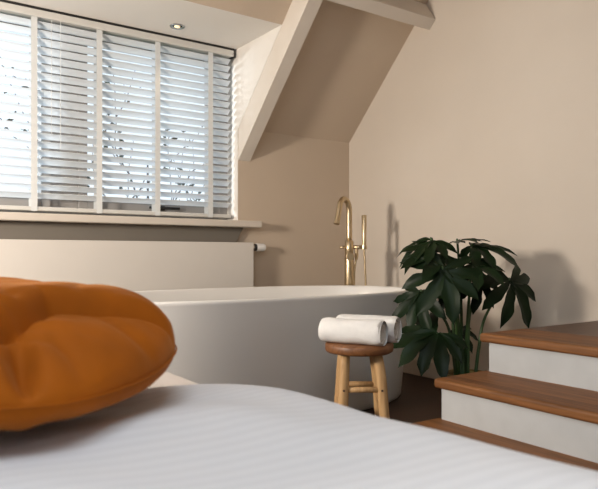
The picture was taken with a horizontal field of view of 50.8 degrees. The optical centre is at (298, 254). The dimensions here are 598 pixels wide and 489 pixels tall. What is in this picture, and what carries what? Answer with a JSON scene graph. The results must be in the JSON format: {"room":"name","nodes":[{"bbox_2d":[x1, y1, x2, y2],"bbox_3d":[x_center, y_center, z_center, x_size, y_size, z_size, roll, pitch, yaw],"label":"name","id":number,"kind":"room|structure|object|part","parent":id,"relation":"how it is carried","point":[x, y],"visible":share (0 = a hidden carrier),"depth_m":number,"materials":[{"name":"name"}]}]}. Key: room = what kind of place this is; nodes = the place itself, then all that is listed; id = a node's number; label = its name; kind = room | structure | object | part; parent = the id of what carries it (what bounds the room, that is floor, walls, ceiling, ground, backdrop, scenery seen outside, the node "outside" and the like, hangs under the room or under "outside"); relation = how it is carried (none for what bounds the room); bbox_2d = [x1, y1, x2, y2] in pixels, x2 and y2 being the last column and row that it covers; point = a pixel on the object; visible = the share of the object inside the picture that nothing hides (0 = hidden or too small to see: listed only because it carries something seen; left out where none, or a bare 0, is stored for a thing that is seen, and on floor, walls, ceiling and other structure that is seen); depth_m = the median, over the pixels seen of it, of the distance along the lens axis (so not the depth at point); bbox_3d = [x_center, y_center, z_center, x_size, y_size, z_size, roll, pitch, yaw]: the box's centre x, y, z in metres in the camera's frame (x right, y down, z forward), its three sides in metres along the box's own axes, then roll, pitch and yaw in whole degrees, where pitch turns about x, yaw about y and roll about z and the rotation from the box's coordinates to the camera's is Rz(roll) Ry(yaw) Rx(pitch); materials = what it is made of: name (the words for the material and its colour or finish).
{"room":"hotel room","nodes":[
{"label":"hotel room","id":0,"kind":"room"},
{"bbox_2d":[8,0,280,49],"bbox_3d":[-1.998,-1.430,3.015,4.173,0.050,0.808,0,0,-35],"label":"ceiling","id":1,"kind":"structure","parent":0,"point":[202,23],"depth_m":3.71,"materials":[{"name":"paint"}]},
{"bbox_2d":[170,24,184,29],"bbox_3d":[-0.748,-1.400,3.868,0.092,0.008,0.092,0,0,-35],"label":"recessed light","id":2,"kind":"object","parent":1,"relation":"in","point":[173,26],"visible":1,"depth_m":3.86,"materials":[{"name":"silver metal"}]},
{"bbox_2d":[0,132,348,286],"bbox_3d":[-1.746,-0.026,3.455,5.090,1.672,0.375,0,0,-35],"label":"wall","id":3,"kind":"structure","parent":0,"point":[294,185],"depth_m":4.46,"materials":[{"name":"paint"}]},
{"bbox_2d":[0,13,227,219],"bbox_3d":[-2.192,-0.818,3.241,4.113,1.175,0.115,0,0,-35],"label":"window","id":4,"kind":"structure","parent":3,"relation":"attached to","point":[14,201],"depth_m":3.81,"materials":[{"name":"paint"}]},
{"bbox_3d":[-1.889,-0.815,3.465,0.985,1.080,0.075,0,0,-35],"label":"sash","id":5,"kind":"part","parent":4,"relation":"part of","materials":[{"name":"paint"}]},
{"bbox_3d":[-0.961,-0.815,4.112,0.960,1.080,0.075,0,0,-35],"label":"sash","id":6,"kind":"part","parent":4,"relation":"part of","materials":[{"name":"paint"}]},
{"bbox_3d":[-0.877,-0.305,4.107,0.210,0.030,0.030,0,0,-35],"label":"handle","id":7,"kind":"part","parent":4,"relation":"part of","materials":[{"name":"black plastic"}]},
{"bbox_2d":[0,0,234,217],"bbox_3d":[-1.977,-0.827,3.265,3.694,1.154,0.082,0,0,-35],"label":"blind","id":8,"kind":"object","parent":3,"relation":"attached to","point":[209,51],"visible":1,"depth_m":3.84,"materials":[{"name":"white plastic"}]},
{"bbox_3d":[-1.401,-0.983,3.633,0.053,0.745,0.003,0,0,-35],"label":"pull cord","id":9,"kind":"part","parent":8,"relation":"part of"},
{"bbox_3d":[-1.987,-0.264,3.266,3.678,0.024,0.052,0,0,-35],"label":"rail","id":10,"kind":"part","parent":8,"relation":"part of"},
{"bbox_3d":[-1.979,-1.371,3.265,3.690,0.041,0.080,0,0,-35],"label":"head rail","id":11,"kind":"part","parent":8,"relation":"part of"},
{"bbox_2d":[0,239,265,290],"bbox_3d":[-1.221,0.363,3.664,2.390,0.894,0.098,0,0,-35],"label":"radiator","id":12,"kind":"object","parent":3,"relation":"attached to","point":[129,265],"visible":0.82,"depth_m":3.77,"materials":[{"name":"metal"}]},
{"bbox_2d":[185,0,291,24],"bbox_3d":[-1.599,-1.738,2.444,4.173,0.665,0.585,0,0,-35],"label":"ceiling","id":13,"kind":"structure","parent":0,"point":[275,11],"depth_m":3.69,"materials":[{"name":"paint"}]},
{"bbox_2d":[227,25,281,219],"bbox_3d":[-0.312,-0.818,4.191,0.062,1.175,0.808,0,0,-35],"label":"wall","id":14,"kind":"structure","parent":0,"point":[249,61],"depth_m":4.27,"materials":[{"name":"paint"}]},
{"bbox_2d":[238,0,322,160],"bbox_3d":[-0.054,-1.316,3.853,0.095,1.343,1.128,0,0,-35],"label":"beam","id":15,"kind":"structure","parent":14,"relation":"attached to","point":[300,16],"depth_m":3.94,"materials":[{"name":"paint"}]},
{"bbox_2d":[263,0,427,142],"bbox_3d":[0.333,-1.466,4.123,0.917,1.208,1.128,0,0,-35],"label":"ceiling","id":16,"kind":"structure","parent":0,"point":[346,55],"depth_m":4.31,"materials":[{"name":"paint"}]},
{"bbox_2d":[362,372,441,423],"bbox_3d":[-0.045,0.860,1.017,5.290,0.100,6.320,0,0,-35],"label":"floor","id":17,"kind":"structure","parent":0,"point":[419,400],"depth_m":3.46,"materials":[{"name":"brown wood"}]},
{"bbox_2d":[148,371,197,387],"bbox_3d":[-0.413,0.594,0.413,1.895,0.432,3.150,0,0,-35],"label":"bed","id":18,"kind":"object","parent":17,"relation":"on","point":[167,379],"visible":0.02,"depth_m":1.88,"materials":[{"name":"fabric"}]},
{"bbox_2d":[0,384,597,488],"bbox_3d":[-0.219,0.386,0.219,2.173,0.199,2.523,0,0,-35],"label":"duvet","id":19,"kind":"object","parent":18,"relation":"on","point":[193,436],"visible":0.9,"depth_m":0.98,"materials":[{"name":"fabric"}]},
{"bbox_2d":[0,277,176,430],"bbox_3d":[-0.627,0.169,1.287,0.744,0.261,0.911,0,0,11],"label":"cushion","id":20,"kind":"object","parent":19,"relation":"on","point":[68,350],"visible":1,"depth_m":1.08,"materials":[{"name":"orange fabric"}]},
{"bbox_2d":[133,285,406,410],"bbox_3d":[-0.232,0.503,3.356,2.000,0.613,0.970,0,0,-35],"label":"bathtub","id":21,"kind":"object","parent":17,"relation":"on","point":[268,336],"visible":0.42,"depth_m":2.93,"materials":[{"name":"ceramic"}]},
{"bbox_2d":[334,196,366,285],"bbox_3d":[0.309,0.213,4.130,0.272,1.193,0.134,0,0,-35],"label":"tap","id":22,"kind":"object","parent":17,"relation":"on","point":[350,248],"visible":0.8,"depth_m":4.14,"materials":[{"name":"gold metal"}]},
{"bbox_3d":[0.287,-0.238,4.093,0.037,0.290,0.198,0,0,34],"label":"spout","id":23,"kind":"part","parent":22,"relation":"part of","materials":[{"name":"gold metal"}]},
{"bbox_3d":[0.333,0.009,4.116,0.054,0.054,0.041,0,0,0],"label":"lever knob","id":24,"kind":"part","parent":22,"relation":"part of","materials":[{"name":"gold metal"}]},
{"bbox_2d":[354,248,357,259],"bbox_3d":[0.379,-0.006,4.160,0.026,0.076,0.025,0,0,-35],"label":"handle","id":25,"kind":"object","parent":22,"relation":"attached to","point":[355,249],"depth_m":4.15,"materials":[{"name":"gold metal"}]},
{"bbox_2d":[325,342,393,418],"bbox_3d":[0.258,0.594,2.699,0.292,0.441,0.292,0,0,-7],"label":"stool","id":26,"kind":"object","parent":17,"relation":"on","point":[377,386],"visible":0.68,"depth_m":2.61,"materials":[{"name":"brown wood"}]},
{"bbox_3d":[0.176,0.609,2.781,0.051,0.407,0.085,0,0,-35],"label":"leg","id":27,"kind":"part","parent":26,"relation":"part of","materials":[{"name":"brown wood"}]},
{"bbox_3d":[0.183,0.610,2.618,0.045,0.407,0.078,0,0,32],"label":"leg","id":28,"kind":"part","parent":26,"relation":"part of","materials":[{"name":"brown wood"}]},
{"bbox_2d":[318,317,387,345],"bbox_3d":[0.227,0.320,2.650,0.275,0.109,0.116,0,0,27],"label":"rolled towel","id":29,"kind":"object","parent":26,"relation":"on","point":[374,332],"visible":1,"depth_m":2.61,"materials":[{"name":"fabric"}]},
{"bbox_3d":[0.262,0.394,2.699,0.293,0.041,0.292,0,0,-35],"label":"seat","id":30,"kind":"part","parent":26,"relation":"part of","materials":[{"name":"brown wood"}]},
{"bbox_2d":[336,314,401,342],"bbox_3d":[0.299,0.318,2.748,0.277,0.113,0.123,0,0,28],"label":"rolled towel","id":31,"kind":"object","parent":26,"relation":"on","point":[394,325],"visible":0.39,"depth_m":2.70,"materials":[{"name":"fabric"}]},
{"bbox_3d":[0.349,0.609,2.781,0.099,0.410,0.048,0,0,-35],"label":"leg","id":32,"kind":"part","parent":26,"relation":"part of","materials":[{"name":"brown wood"}]},
{"bbox_3d":[0.351,0.609,2.619,0.102,0.410,0.046,0,0,32],"label":"leg","id":33,"kind":"part","parent":26,"relation":"part of","materials":[{"name":"brown wood"}]},
{"bbox_2d":[392,237,535,377],"bbox_3d":[0.823,0.359,3.153,0.791,0.902,0.442,0,0,6],"label":"potted plant","id":34,"kind":"object","parent":17,"relation":"on","point":[451,278],"visible":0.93,"depth_m":3.09,"materials":[{"name":"green plant"}]},
{"bbox_3d":[0.706,0.395,3.179,0.189,0.443,0.023,0,0,14],"label":"stem","id":35,"kind":"part","parent":34,"relation":"part of","materials":[{"name":"green plant"}]},
{"bbox_3d":[0.727,0.263,3.167,0.137,0.706,0.020,0,0,10],"label":"stem","id":36,"kind":"part","parent":34,"relation":"part of","materials":[{"name":"green plant"}]},
{"bbox_3d":[0.739,0.499,3.111,0.153,0.237,0.036,0,0,-33],"label":"stem","id":37,"kind":"part","parent":34,"relation":"part of","materials":[{"name":"green plant"}]},
{"bbox_3d":[0.755,0.335,3.107,0.044,0.565,0.221,0,0,31],"label":"stem","id":38,"kind":"part","parent":34,"relation":"part of","materials":[{"name":"green plant"}]},
{"bbox_3d":[0.755,0.298,3.135,0.112,0.635,0.044,0,0,-35],"label":"stem","id":39,"kind":"part","parent":34,"relation":"part of","materials":[{"name":"green plant"}]},
{"bbox_3d":[0.817,0.265,3.199,0.036,0.700,0.025,0,0,-35],"label":"stem","id":40,"kind":"part","parent":34,"relation":"part of","materials":[{"name":"green plant"}]},
{"bbox_3d":[0.806,0.401,3.202,0.024,0.431,0.109,0,0,-12],"label":"stem","id":41,"kind":"part","parent":34,"relation":"part of","materials":[{"name":"green plant"}]},
{"bbox_3d":[0.820,0.496,3.189,0.023,0.242,0.088,0,0,-9],"label":"stem","id":42,"kind":"part","parent":34,"relation":"part of","materials":[{"name":"green plant"}]},
{"bbox_3d":[0.849,0.702,3.171,0.232,0.216,0.232,0,0,-35],"label":"pot","id":43,"kind":"part","parent":34,"relation":"part of","materials":[{"name":"brown metal"}]},
{"bbox_3d":[0.841,0.320,3.143,0.079,0.594,0.118,0,0,-35],"label":"stem","id":44,"kind":"part","parent":34,"relation":"part of","materials":[{"name":"green plant"}]},
{"bbox_3d":[0.861,0.277,3.172,0.064,0.677,0.028,0,0,-35],"label":"stem","id":45,"kind":"part","parent":34,"relation":"part of","materials":[{"name":"green plant"}]},
{"bbox_3d":[0.975,0.365,3.184,0.210,0.502,0.024,0,0,-15],"label":"stem","id":46,"kind":"part","parent":34,"relation":"part of","materials":[{"name":"green plant"}]},
{"bbox_2d":[412,321,597,470],"bbox_3d":[1.755,0.572,1.569,1.504,0.477,2.965,0,0,-35],"label":"staircase","id":47,"kind":"structure","parent":17,"relation":"on","point":[537,396],"depth_m":2.33,"materials":[{"name":"brown wood"}]},
{"bbox_2d":[349,0,597,370],"bbox_3d":[2.083,-0.640,2.502,0.100,2.900,6.320,0,0,-35],"label":"wall","id":48,"kind":"structure","parent":0,"point":[483,124],"depth_m":3.74,"materials":[{"name":"paint"}]},
{"bbox_2d":[328,0,434,29],"bbox_3d":[0.480,-1.576,3.942,0.882,0.178,0.182,0,0,-35],"label":"beam","id":49,"kind":"structure","parent":48,"relation":"attached to","point":[411,12],"depth_m":3.97,"materials":[{"name":"paint"}]},
{"bbox_2d":[403,359,452,378],"bbox_3d":[0.945,0.757,4.033,0.015,0.105,1.975,0,0,-35],"label":"baseboard","id":50,"kind":"structure","parent":48,"relation":"attached to","point":[411,367],"depth_m":4.22,"materials":[{"name":"paint"}]},
{"label":"outside","id":51,"kind":"structure","parent":0,"visible":0},
{"bbox_3d":[-10.680,3.710,19.679,55.000,0.200,35.500,0,0,-35],"label":"ground","id":52,"kind":"structure","parent":51,"visible":0},
{"bbox_2d":[0,57,203,200],"bbox_3d":[-1.834,0.433,8.176,3.118,6.375,4.020,0,0,44],"label":"tree","id":53,"kind":"object","parent":52,"relation":"on","point":[0,57],"visible":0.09,"depth_m":8.21,"materials":[{"name":"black plant"}]}
]}

